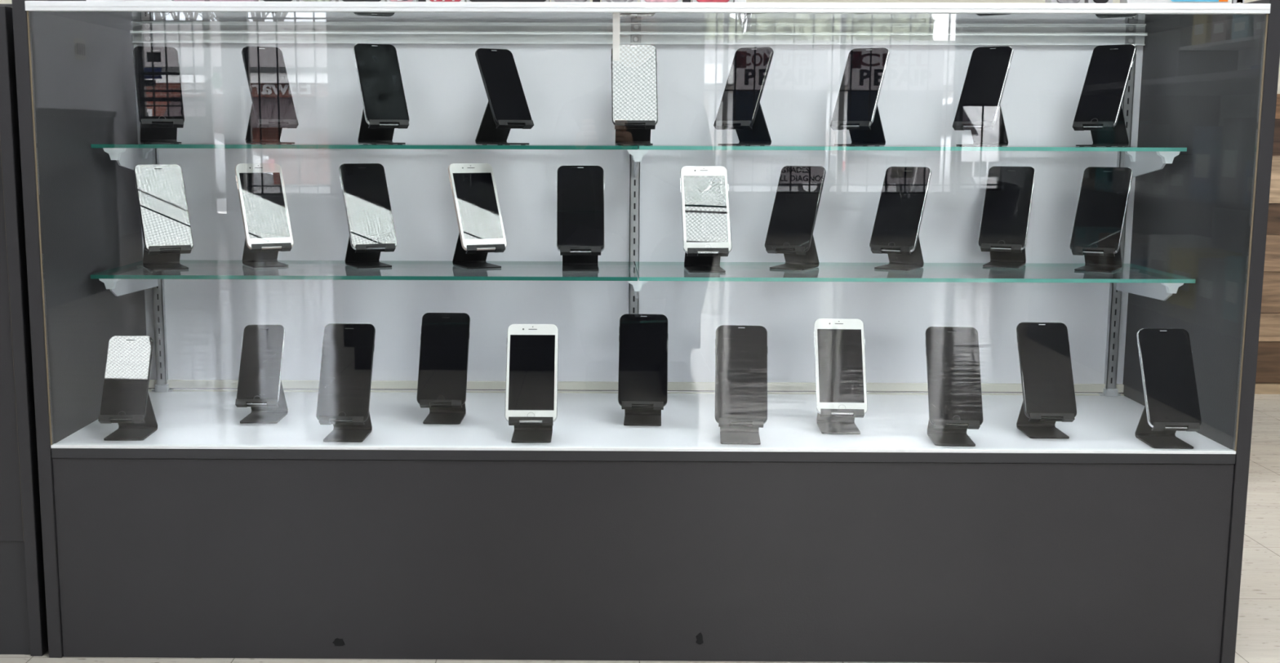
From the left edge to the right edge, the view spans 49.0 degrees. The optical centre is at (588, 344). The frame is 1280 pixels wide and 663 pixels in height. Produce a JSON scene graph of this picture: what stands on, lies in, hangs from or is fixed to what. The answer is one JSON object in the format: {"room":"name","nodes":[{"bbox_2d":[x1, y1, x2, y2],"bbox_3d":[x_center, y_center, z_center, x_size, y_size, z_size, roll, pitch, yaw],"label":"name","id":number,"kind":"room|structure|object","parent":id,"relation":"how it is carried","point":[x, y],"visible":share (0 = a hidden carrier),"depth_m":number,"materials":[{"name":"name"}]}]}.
{"room":"shop","nodes":[
{"label":"shop","id":0,"kind":"room"},
{"bbox_2d":[0,394,1279,662],"bbox_3d":[0.796,1.037,-1.277,9.200,0.100,11.667,0,9,0],"label":"floor","id":1,"kind":"structure","parent":0,"point":[1258,628],"depth_m":2.44,"materials":[{"name":"plastic"}]},
{"bbox_2d":[0,5,48,656],"bbox_3d":[-1.230,-0.042,2.296,0.819,0.958,0.496,0,9,0],"label":"cabinet","id":2,"kind":"object","parent":1,"relation":"on","point":[23,610],"depth_m":2.07,"materials":[{"name":"grey laminate"}]},
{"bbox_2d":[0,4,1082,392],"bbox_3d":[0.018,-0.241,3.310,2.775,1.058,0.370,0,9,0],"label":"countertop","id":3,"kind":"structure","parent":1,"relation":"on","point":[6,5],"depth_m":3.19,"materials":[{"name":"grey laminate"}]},
{"bbox_2d":[46,0,85,0],"bbox_3d":[-1.156,-0.839,3.083,0.104,0.184,0.047,0,9,0],"label":"carton","id":4,"kind":"object","parent":3,"relation":"on","point":[46,0],"visible":0.02,"depth_m":3.07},
{"bbox_2d":[85,0,173,1],"bbox_3d":[-1.005,-0.853,3.080,0.189,0.215,0.047,0,9,0],"label":"carton","id":5,"kind":"object","parent":3,"relation":"on","point":[86,0],"visible":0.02,"depth_m":3.07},
{"bbox_2d":[173,0,209,1],"bbox_3d":[-0.872,-0.845,3.080,0.068,0.199,0.047,0,9,0],"label":"carton","id":6,"kind":"object","parent":3,"relation":"on","point":[174,0],"visible":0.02,"depth_m":3.07,"materials":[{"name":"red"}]},
{"bbox_2d":[209,0,258,1],"bbox_3d":[-0.777,-0.845,3.079,0.100,0.199,0.047,0,9,0],"label":"carton","id":7,"kind":"object","parent":3,"relation":"on","point":[210,0],"visible":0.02,"depth_m":3.07,"materials":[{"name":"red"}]},
{"bbox_2d":[259,0,299,1],"bbox_3d":[-0.678,-0.867,3.074,0.081,0.245,0.049,0,9,0],"label":"package","id":8,"kind":"object","parent":3,"relation":"on","point":[260,0],"visible":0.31,"depth_m":3.07,"materials":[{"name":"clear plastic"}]},
{"bbox_2d":[299,0,338,1],"bbox_3d":[-0.591,-0.866,3.073,0.080,0.245,0.049,0,9,0],"label":"package","id":9,"kind":"object","parent":3,"relation":"on","point":[300,0],"visible":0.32,"depth_m":3.07,"materials":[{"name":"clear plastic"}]},
{"bbox_2d":[338,0,386,1],"bbox_3d":[-0.494,-0.866,3.072,0.101,0.245,0.049,0,9,0],"label":"package","id":10,"kind":"object","parent":3,"relation":"on","point":[339,0],"visible":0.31,"depth_m":3.06,"materials":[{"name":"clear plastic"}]},
{"bbox_2d":[386,0,417,1],"bbox_3d":[-0.405,-0.865,3.070,0.069,0.245,0.051,0,9,0],"label":"package","id":11,"kind":"object","parent":3,"relation":"on","point":[387,0],"visible":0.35,"depth_m":3.06,"materials":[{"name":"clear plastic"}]},
{"bbox_2d":[426,0,466,1],"bbox_3d":[-0.311,-0.865,3.069,0.084,0.245,0.051,0,9,0],"label":"package","id":12,"kind":"object","parent":3,"relation":"on","point":[426,0],"visible":0.38,"depth_m":3.06},
{"bbox_2d":[466,0,549,2],"bbox_3d":[-0.175,-0.880,3.067,0.180,0.276,0.049,0,9,0],"label":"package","id":13,"kind":"object","parent":3,"relation":"on","point":[477,1],"visible":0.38,"depth_m":3.06,"materials":[{"name":"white plastic"}]},
{"bbox_2d":[551,0,590,2],"bbox_3d":[-0.038,-0.864,3.068,0.084,0.245,0.049,0,9,0],"label":"package","id":14,"kind":"object","parent":3,"relation":"on","point":[552,1],"visible":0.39,"depth_m":3.06,"materials":[{"name":"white plastic"}]},
{"bbox_2d":[601,0,637,2],"bbox_3d":[0.069,-0.863,3.067,0.078,0.245,0.050,0,9,0],"label":"package","id":15,"kind":"object","parent":3,"relation":"on","point":[602,1],"visible":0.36,"depth_m":3.06,"materials":[{"name":"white plastic"}]},
{"bbox_2d":[640,0,681,2],"bbox_3d":[0.160,-0.863,3.066,0.090,0.245,0.049,0,9,0],"label":"package","id":16,"kind":"object","parent":3,"relation":"on","point":[641,1],"visible":0.38,"depth_m":3.06},
{"bbox_2d":[682,0,690,2],"bbox_3d":[0.216,-0.863,3.068,0.017,0.245,0.031,0,9,0],"label":"package","id":17,"kind":"object","parent":3,"relation":"on","point":[683,1],"visible":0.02,"depth_m":3.07},
{"bbox_2d":[691,0,733,2],"bbox_3d":[0.272,-0.863,3.065,0.089,0.245,0.049,0,9,0],"label":"package","id":18,"kind":"object","parent":3,"relation":"on","point":[692,1],"visible":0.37,"depth_m":3.06,"materials":[{"name":"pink plastic"}]},
{"bbox_2d":[733,0,746,2],"bbox_3d":[0.333,-0.863,3.067,0.026,0.245,0.031,0,9,0],"label":"package","id":19,"kind":"object","parent":3,"relation":"on","point":[734,1],"visible":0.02,"depth_m":3.07},
{"bbox_2d":[1044,0,1084,3],"bbox_3d":[1.045,-0.859,3.059,0.072,0.245,0.049,0,9,0],"label":"package","id":20,"kind":"object","parent":3,"relation":"on","point":[1046,1],"visible":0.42,"depth_m":3.05,"materials":[{"name":"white plastic"}]},
{"bbox_2d":[1084,0,1112,3],"bbox_3d":[1.115,-0.859,3.058,0.054,0.245,0.049,0,9,0],"label":"package","id":21,"kind":"object","parent":3,"relation":"on","point":[1086,1],"visible":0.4,"depth_m":3.05,"materials":[{"name":"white plastic"}]},
{"bbox_2d":[1120,0,1231,4],"bbox_3d":[1.286,-0.843,3.060,0.227,0.215,0.047,0,9,0],"label":"carton","id":22,"kind":"object","parent":3,"relation":"on","point":[1196,2],"visible":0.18,"depth_m":3.05,"materials":[{"name":"cardboard"}]},
{"bbox_2d":[1231,0,1244,4],"bbox_3d":[1.415,-0.858,3.056,0.024,0.245,0.049,0,9,0],"label":"package","id":23,"kind":"object","parent":3,"relation":"on","point":[1233,2],"visible":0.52,"depth_m":3.05,"materials":[{"name":"clear plastic"}]},
{"bbox_2d":[11,0,1279,662],"bbox_3d":[0.081,-0.042,2.280,1.778,0.972,0.504,0,9,0],"label":"display case","id":24,"kind":"object","parent":1,"relation":"on","point":[211,534],"visible":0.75,"depth_m":2.11,"materials":[{"name":"grey laminate"}]},
{"bbox_2d":[97,391,157,440],"bbox_3d":[-0.697,0.101,2.133,0.066,0.076,0.088,0,9,-1],"label":"phone stand","id":25,"kind":"object","parent":24,"relation":"on","point":[140,428],"visible":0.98,"depth_m":2.14,"materials":[{"name":"grey metal"}]},
{"bbox_2d":[99,335,153,421],"bbox_3d":[-0.697,0.050,2.122,0.068,0.120,0.073,0,9,-1],"label":"smartphone","id":26,"kind":"object","parent":25,"relation":"on","point":[129,357],"visible":1,"depth_m":2.12,"materials":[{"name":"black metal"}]},
{"bbox_2d":[235,380,288,423],"bbox_3d":[-0.524,0.082,2.260,0.066,0.076,0.088,0,9,1],"label":"phone stand","id":27,"kind":"object","parent":24,"relation":"on","point":[274,411],"visible":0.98,"depth_m":2.26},
{"bbox_2d":[236,324,285,404],"bbox_3d":[-0.524,0.032,2.248,0.068,0.120,0.073,0,9,1],"label":"smartphone","id":28,"kind":"object","parent":27,"relation":"on","point":[263,345],"visible":1,"depth_m":2.25,"materials":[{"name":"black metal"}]},
{"bbox_2d":[318,412,372,442],"bbox_3d":[-0.366,0.103,2.128,0.066,0.076,0.088,0,9,2],"label":"phone stand","id":29,"kind":"object","parent":24,"relation":"on","point":[357,431],"visible":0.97,"depth_m":2.12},
{"bbox_2d":[315,323,375,422],"bbox_3d":[-0.365,0.042,2.121,0.079,0.139,0.084,0,9,2],"label":"smartphone","id":30,"kind":"object","parent":29,"relation":"on","point":[348,348],"visible":1,"depth_m":2.12,"materials":[{"name":"black glass"}]},
{"bbox_2d":[90,259,637,280],"bbox_3d":[-0.350,-0.124,2.330,0.858,0.006,0.266,0,9,0],"label":"glass shelf","id":31,"kind":"object","parent":24,"relation":"attached to","point":[197,269],"visible":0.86,"depth_m":2.26,"materials":[{"name":"clear glass"}]},
{"bbox_2d":[142,244,191,270],"bbox_3d":[-0.695,-0.163,2.306,0.066,0.076,0.088,-4,10,-27],"label":"phone stand","id":32,"kind":"object","parent":31,"relation":"on","point":[153,260],"visible":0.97,"depth_m":2.32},
{"bbox_2d":[133,164,193,252],"bbox_3d":[-0.695,-0.224,2.299,0.078,0.139,0.084,-4,10,-27],"label":"smartphone","id":33,"kind":"object","parent":32,"relation":"on","point":[160,188],"visible":1,"depth_m":2.30,"materials":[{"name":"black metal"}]},
{"bbox_2d":[242,238,292,267],"bbox_3d":[-0.542,-0.170,2.356,0.066,0.076,0.088,-4,10,-27],"label":"phone stand","id":34,"kind":"object","parent":31,"relation":"on","point":[256,257],"visible":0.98,"depth_m":2.37,"materials":[{"name":"black metal"}]},
{"bbox_2d":[235,163,293,249],"bbox_3d":[-0.541,-0.231,2.347,0.079,0.140,0.080,-4,10,-27],"label":"smartphone","id":35,"kind":"object","parent":34,"relation":"on","point":[260,186],"visible":1,"depth_m":2.34,"materials":[{"name":"metal"}]},
{"bbox_2d":[344,237,395,268],"bbox_3d":[-0.367,-0.169,2.352,0.066,0.076,0.088,-4,9,-25],"label":"phone stand","id":36,"kind":"object","parent":31,"relation":"on","point":[359,258],"visible":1,"depth_m":2.37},
{"bbox_2d":[338,163,397,250],"bbox_3d":[-0.368,-0.231,2.344,0.079,0.140,0.081,-4,9,-25],"label":"smartphone","id":37,"kind":"object","parent":36,"relation":"on","point":[364,187],"visible":1,"depth_m":2.34,"materials":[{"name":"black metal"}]},
{"bbox_2d":[452,232,505,269],"bbox_3d":[-0.185,-0.168,2.347,0.066,0.076,0.088,-4,9,-24],"label":"phone stand","id":38,"kind":"object","parent":31,"relation":"on","point":[470,259],"visible":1,"depth_m":2.36,"materials":[{"name":"black metal"}]},
{"bbox_2d":[448,163,506,250],"bbox_3d":[-0.184,-0.230,2.337,0.079,0.141,0.080,-4,9,-24],"label":"smartphone","id":39,"kind":"object","parent":38,"relation":"on","point":[473,185],"visible":1,"depth_m":2.33,"materials":[{"name":"metal"}]},
{"bbox_2d":[560,246,600,271],"bbox_3d":[-0.013,-0.162,2.311,0.066,0.076,0.088,0,9,-1],"label":"phone stand","id":40,"kind":"object","parent":31,"relation":"on","point":[571,261],"visible":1,"depth_m":2.32,"materials":[{"name":"black metal"}]},
{"bbox_2d":[556,165,604,253],"bbox_3d":[-0.013,-0.223,2.303,0.079,0.139,0.084,0,9,-1],"label":"smartphone","id":41,"kind":"object","parent":40,"relation":"on","point":[580,188],"visible":1,"depth_m":2.30,"materials":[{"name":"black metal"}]},
{"bbox_2d":[90,142,637,149],"bbox_3d":[-0.353,-0.328,2.324,0.865,0.006,0.216,0,9,0],"label":"glass shelf","id":42,"kind":"object","parent":24,"relation":"on","point":[136,145],"visible":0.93,"depth_m":2.22,"materials":[{"name":"glass"}]},
{"bbox_2d":[140,119,183,143],"bbox_3d":[-0.714,-0.374,2.342,0.066,0.076,0.088,-3,9,-22],"label":"phone stand","id":43,"kind":"object","parent":42,"relation":"on","point":[149,134],"visible":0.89,"depth_m":2.37,"materials":[{"name":"black plastic"}]},
{"bbox_2d":[133,46,184,125],"bbox_3d":[-0.714,-0.430,2.334,0.073,0.131,0.080,-3,9,-22],"label":"smartphone","id":44,"kind":"object","parent":43,"relation":"on","point":[157,68],"visible":1,"depth_m":2.33,"materials":[{"name":"black glass"}]},
{"bbox_2d":[244,104,298,144],"bbox_3d":[-0.530,-0.373,2.340,0.066,0.076,0.088,-5,10,-31],"label":"phone stand","id":45,"kind":"object","parent":42,"relation":"on","point":[261,132],"visible":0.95,"depth_m":2.35,"materials":[{"name":"plastic"}]},
{"bbox_2d":[241,46,297,125],"bbox_3d":[-0.529,-0.429,2.332,0.070,0.131,0.080,-5,10,-31],"label":"smartphone","id":46,"kind":"object","parent":45,"relation":"on","point":[271,96],"visible":1,"depth_m":2.33,"materials":[{"name":"black glass"}]},
{"bbox_2d":[357,110,408,144],"bbox_3d":[-0.343,-0.372,2.338,0.066,0.076,0.088,-4,9,-24],"label":"phone stand","id":47,"kind":"object","parent":42,"relation":"on","point":[371,134],"visible":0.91,"depth_m":2.36,"materials":[{"name":"black plastic"}]},
{"bbox_2d":[352,43,409,126],"bbox_3d":[-0.344,-0.431,2.331,0.075,0.136,0.082,-4,9,-24],"label":"smartphone","id":48,"kind":"object","parent":47,"relation":"on","point":[377,65],"visible":1,"depth_m":2.33,"materials":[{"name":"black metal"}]},
{"bbox_2d":[475,101,533,145],"bbox_3d":[-0.141,-0.371,2.336,0.066,0.076,0.088,-5,10,-33],"label":"phone stand","id":49,"kind":"object","parent":42,"relation":"on","point":[489,133],"visible":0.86,"depth_m":2.35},
{"bbox_2d":[475,48,532,126],"bbox_3d":[-0.140,-0.426,2.327,0.071,0.128,0.078,-5,10,-33],"label":"smartphone","id":50,"kind":"object","parent":49,"relation":"on","point":[502,84],"visible":1,"depth_m":2.32,"materials":[{"name":"black glass"}]},
{"bbox_2d":[614,120,655,145],"bbox_3d":[0.076,-0.370,2.334,0.066,0.076,0.088,0,9,-1],"label":"phone stand","id":51,"kind":"object","parent":42,"relation":"on","point":[624,135],"visible":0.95,"depth_m":2.37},
{"bbox_2d":[611,44,657,126],"bbox_3d":[0.076,-0.429,2.324,0.076,0.136,0.077,0,9,-1],"label":"smartphone","id":52,"kind":"object","parent":51,"relation":"on","point":[633,68],"visible":1,"depth_m":2.32,"materials":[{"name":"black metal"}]},
{"bbox_2d":[419,399,466,424],"bbox_3d":[-0.232,0.083,2.259,0.066,0.076,0.088,0,9,2],"label":"phone stand","id":53,"kind":"object","parent":24,"relation":"on","point":[454,414],"visible":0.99,"depth_m":2.25,"materials":[{"name":"grey metal"}]},
{"bbox_2d":[416,312,470,405],"bbox_3d":[-0.232,0.023,2.252,0.079,0.139,0.084,0,9,2],"label":"smartphone","id":54,"kind":"object","parent":53,"relation":"on","point":[444,336],"visible":1,"depth_m":2.25,"materials":[{"name":"black metal"}]},
{"bbox_2d":[508,416,553,442],"bbox_3d":[-0.085,0.104,2.127,0.066,0.076,0.088,0,9,0],"label":"phone stand","id":55,"kind":"object","parent":24,"relation":"on","point":[542,432],"visible":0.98,"depth_m":2.12,"materials":[{"name":"grey metal"}]},
{"bbox_2d":[504,324,558,422],"bbox_3d":[-0.085,0.043,2.120,0.079,0.139,0.084,0,9,0],"label":"smartphone","id":56,"kind":"object","parent":55,"relation":"on","point":[531,349],"visible":1,"depth_m":2.12,"materials":[{"name":"silver metal"}]},
{"bbox_2d":[621,400,663,426],"bbox_3d":[0.088,0.086,2.250,0.066,0.076,0.088,1,9,3],"label":"phone stand","id":57,"kind":"object","parent":24,"relation":"on","point":[640,416],"visible":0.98,"depth_m":2.25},
{"bbox_2d":[617,313,668,407],"bbox_3d":[0.088,0.025,2.243,0.079,0.139,0.084,1,9,3],"label":"smartphone","id":58,"kind":"object","parent":57,"relation":"on","point":[642,338],"visible":1,"depth_m":2.24,"materials":[{"name":"black glass"}]},
{"bbox_2d":[718,417,763,444],"bbox_3d":[0.230,0.106,2.120,0.066,0.076,0.088,1,9,5],"label":"phone stand","id":59,"kind":"object","parent":24,"relation":"on","point":[729,433],"visible":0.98,"depth_m":2.11,"materials":[{"name":"grey metal"}]},
{"bbox_2d":[715,324,767,425],"bbox_3d":[0.230,0.045,2.112,0.079,0.139,0.084,1,9,5],"label":"smartphone","id":60,"kind":"object","parent":59,"relation":"on","point":[740,351],"visible":1,"depth_m":2.11,"materials":[{"name":"black glass"}]},
{"bbox_2d":[816,408,864,434],"bbox_3d":[0.392,0.095,2.194,0.066,0.076,0.088,1,9,3],"label":"phone stand","id":61,"kind":"object","parent":24,"relation":"on","point":[828,423],"visible":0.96,"depth_m":2.18,"materials":[{"name":"grey metal"}]},
{"bbox_2d":[813,318,867,415],"bbox_3d":[0.393,0.034,2.187,0.079,0.140,0.085,1,9,3],"label":"smartphone","id":62,"kind":"object","parent":61,"relation":"on","point":[839,344],"visible":1,"depth_m":2.18,"materials":[{"name":"silver metal"}]},
{"bbox_2d":[637,144,1186,151],"bbox_3d":[0.512,-0.324,2.317,0.860,0.006,0.216,0,9,0],"label":"glass shelf","id":63,"kind":"object","parent":24,"relation":"on","point":[655,147],"visible":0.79,"depth_m":2.21,"materials":[{"name":"glass"}]},
{"bbox_2d":[713,102,771,146],"bbox_3d":[0.258,-0.369,2.329,0.066,0.076,0.088,6,10,34],"label":"phone stand","id":64,"kind":"object","parent":63,"relation":"on","point":[757,134],"visible":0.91,"depth_m":2.34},
{"bbox_2d":[715,46,773,127],"bbox_3d":[0.259,-0.426,2.321,0.071,0.132,0.080,6,10,34],"label":"smartphone","id":65,"kind":"object","parent":64,"relation":"on","point":[750,66],"visible":1,"depth_m":2.32,"materials":[{"name":"black metal"}]},
{"bbox_2d":[830,105,885,146],"bbox_3d":[0.450,-0.368,2.326,0.066,0.076,0.088,6,10,32],"label":"phone stand","id":66,"kind":"object","parent":63,"relation":"on","point":[866,135],"visible":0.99,"depth_m":2.34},
{"bbox_2d":[831,47,889,127],"bbox_3d":[0.450,-0.424,2.317,0.072,0.131,0.080,6,10,32],"label":"smartphone","id":67,"kind":"object","parent":66,"relation":"on","point":[864,74],"visible":1,"depth_m":2.31,"materials":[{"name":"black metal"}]},
{"bbox_2d":[952,104,1008,146],"bbox_3d":[0.652,-0.366,2.323,0.066,0.076,0.088,7,11,37],"label":"phone stand","id":68,"kind":"object","parent":63,"relation":"on","point":[996,135],"visible":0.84,"depth_m":2.33,"materials":[{"name":"plastic"}]},
{"bbox_2d":[954,46,1013,128],"bbox_3d":[0.652,-0.424,2.315,0.071,0.134,0.081,7,11,37],"label":"smartphone","id":69,"kind":"object","parent":68,"relation":"on","point":[986,77],"visible":1,"depth_m":2.31,"materials":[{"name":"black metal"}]},
{"bbox_2d":[1071,106,1128,146],"bbox_3d":[0.850,-0.366,2.321,0.066,0.076,0.088,7,11,40],"label":"phone stand","id":70,"kind":"object","parent":63,"relation":"on","point":[1108,135],"visible":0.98,"depth_m":2.33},
{"bbox_2d":[1073,44,1136,128],"bbox_3d":[0.851,-0.425,2.313,0.072,0.137,0.083,7,11,40],"label":"smartphone","id":71,"kind":"object","parent":70,"relation":"on","point":[1109,68],"visible":1,"depth_m":2.31,"materials":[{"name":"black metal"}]},
{"bbox_2d":[635,262,1195,283],"bbox_3d":[0.514,-0.120,2.322,0.867,0.006,0.266,0,9,0],"label":"glass shelf","id":72,"kind":"object","parent":24,"relation":"on","point":[646,271],"visible":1,"depth_m":2.25,"materials":[{"name":"clear glass"}]},
{"bbox_2d":[684,248,728,272],"bbox_3d":[0.191,-0.159,2.295,0.066,0.076,0.088,0,9,-2],"label":"phone stand","id":73,"kind":"object","parent":72,"relation":"on","point":[694,262],"visible":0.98,"depth_m":2.31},
{"bbox_2d":[680,166,731,253],"bbox_3d":[0.192,-0.220,2.288,0.079,0.139,0.084,0,9,-2],"label":"smartphone","id":74,"kind":"object","parent":73,"relation":"on","point":[704,194],"visible":1,"depth_m":2.29,"materials":[{"name":"silver metal"}]},
{"bbox_2d":[765,235,819,270],"bbox_3d":[0.343,-0.166,2.341,0.066,0.076,0.088,5,10,28],"label":"phone stand","id":75,"kind":"object","parent":72,"relation":"on","point":[799,260],"visible":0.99,"depth_m":2.35,"materials":[{"name":"black metal"}]},
{"bbox_2d":[764,165,826,252],"bbox_3d":[0.344,-0.226,2.334,0.079,0.139,0.084,5,10,28],"label":"smartphone","id":76,"kind":"object","parent":75,"relation":"on","point":[799,188],"visible":1,"depth_m":2.33,"materials":[{"name":"black metal"}]},
{"bbox_2d":[871,236,924,271],"bbox_3d":[0.519,-0.165,2.344,0.066,0.076,0.088,5,10,31],"label":"phone stand","id":77,"kind":"object","parent":72,"relation":"on","point":[906,260],"visible":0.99,"depth_m":2.35,"materials":[{"name":"black metal"}]},
{"bbox_2d":[869,166,931,252],"bbox_3d":[0.520,-0.226,2.337,0.079,0.138,0.084,5,10,31],"label":"smartphone","id":78,"kind":"object","parent":77,"relation":"on","point":[904,189],"visible":1,"depth_m":2.33,"materials":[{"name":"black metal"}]},
{"bbox_2d":[980,243,1026,267],"bbox_3d":[0.711,-0.172,2.393,0.066,0.076,0.088,4,9,25],"label":"phone stand","id":79,"kind":"object","parent":72,"relation":"on","point":[1015,258],"visible":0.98,"depth_m":2.41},
{"bbox_2d":[977,166,1035,250],"bbox_3d":[0.711,-0.232,2.386,0.079,0.138,0.084,4,9,25],"label":"smartphone","id":80,"kind":"object","parent":79,"relation":"on","point":[1005,220],"visible":1,"depth_m":2.38,"materials":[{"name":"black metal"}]},
{"bbox_2d":[1071,246,1122,272],"bbox_3d":[0.846,-0.161,2.324,0.066,0.076,0.088,6,10,32],"label":"phone stand","id":81,"kind":"object","parent":72,"relation":"on","point":[1108,261],"visible":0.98,"depth_m":2.33,"materials":[{"name":"black metal"}]},
{"bbox_2d":[1069,166,1133,253],"bbox_3d":[0.847,-0.222,2.317,0.079,0.139,0.084,6,10,32],"label":"smartphone","id":82,"kind":"object","parent":81,"relation":"on","point":[1104,195],"visible":1,"depth_m":2.31,"materials":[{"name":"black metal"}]},
{"bbox_2d":[927,419,980,446],"bbox_3d":[0.548,0.108,2.113,0.066,0.076,0.088,1,9,5],"label":"phone stand","id":83,"kind":"object","parent":24,"relation":"on","point":[940,434],"visible":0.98,"depth_m":2.10,"materials":[{"name":"grey metal"}]},
{"bbox_2d":[925,326,982,426],"bbox_3d":[0.549,0.047,2.106,0.079,0.139,0.084,1,9,5],"label":"smartphone","id":84,"kind":"object","parent":83,"relation":"on","point":[952,353],"visible":1,"depth_m":2.10,"materials":[{"name":"black metal"}]},
{"bbox_2d":[1016,400,1075,438],"bbox_3d":[0.704,0.100,2.166,0.066,0.076,0.088,0,9,2],"label":"phone stand","id":85,"kind":"object","parent":24,"relation":"on","point":[1034,427],"visible":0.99,"depth_m":2.17,"materials":[{"name":"grey metal"}]},
{"bbox_2d":[1016,322,1076,419],"bbox_3d":[0.704,0.040,2.159,0.079,0.139,0.084,0,9,2],"label":"smartphone","id":86,"kind":"object","parent":85,"relation":"on","point":[1043,348],"visible":1,"depth_m":2.16,"materials":[{"name":"black glass"}]},
{"bbox_2d":[1134,405,1199,448],"bbox_3d":[0.866,0.111,2.101,0.066,0.076,0.088,1,9,2],"label":"phone stand","id":87,"kind":"object","parent":24,"relation":"on","point":[1157,437],"visible":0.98,"depth_m":2.11,"materials":[{"name":"grey metal"}]},
{"bbox_2d":[1136,328,1201,428],"bbox_3d":[0.866,0.050,2.094,0.078,0.139,0.084,1,9,2],"label":"smartphone","id":88,"kind":"object","parent":87,"relation":"on","point":[1165,354],"visible":1,"depth_m":2.09,"materials":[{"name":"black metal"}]},
{"bbox_2d":[0,0,1279,156],"bbox_3d":[0.853,-1.254,4.201,8.900,2.800,0.150,0,9,0],"label":"wall","id":89,"kind":"structure","parent":0,"point":[2,2],"depth_m":4.16,"materials":[{"name":"beige paint"}]},
{"bbox_2d":[1254,382,1279,394],"bbox_3d":[0.847,0.129,4.319,8.900,0.030,0.028,0,9,0],"label":"baseboard","id":90,"kind":"structure","parent":89,"relation":"attached to","point":[1260,388],"depth_m":4.29,"materials":[{"name":"brown wood"}]},
{"bbox_2d":[1255,93,1279,382],"bbox_3d":[0.849,-0.320,4.256,8.900,0.872,0.019,0,9,0],"label":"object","id":91,"kind":"structure","parent":89,"relation":"attached to","point":[1268,367],"depth_m":4.26,"materials":[{"name":"brown wood"}]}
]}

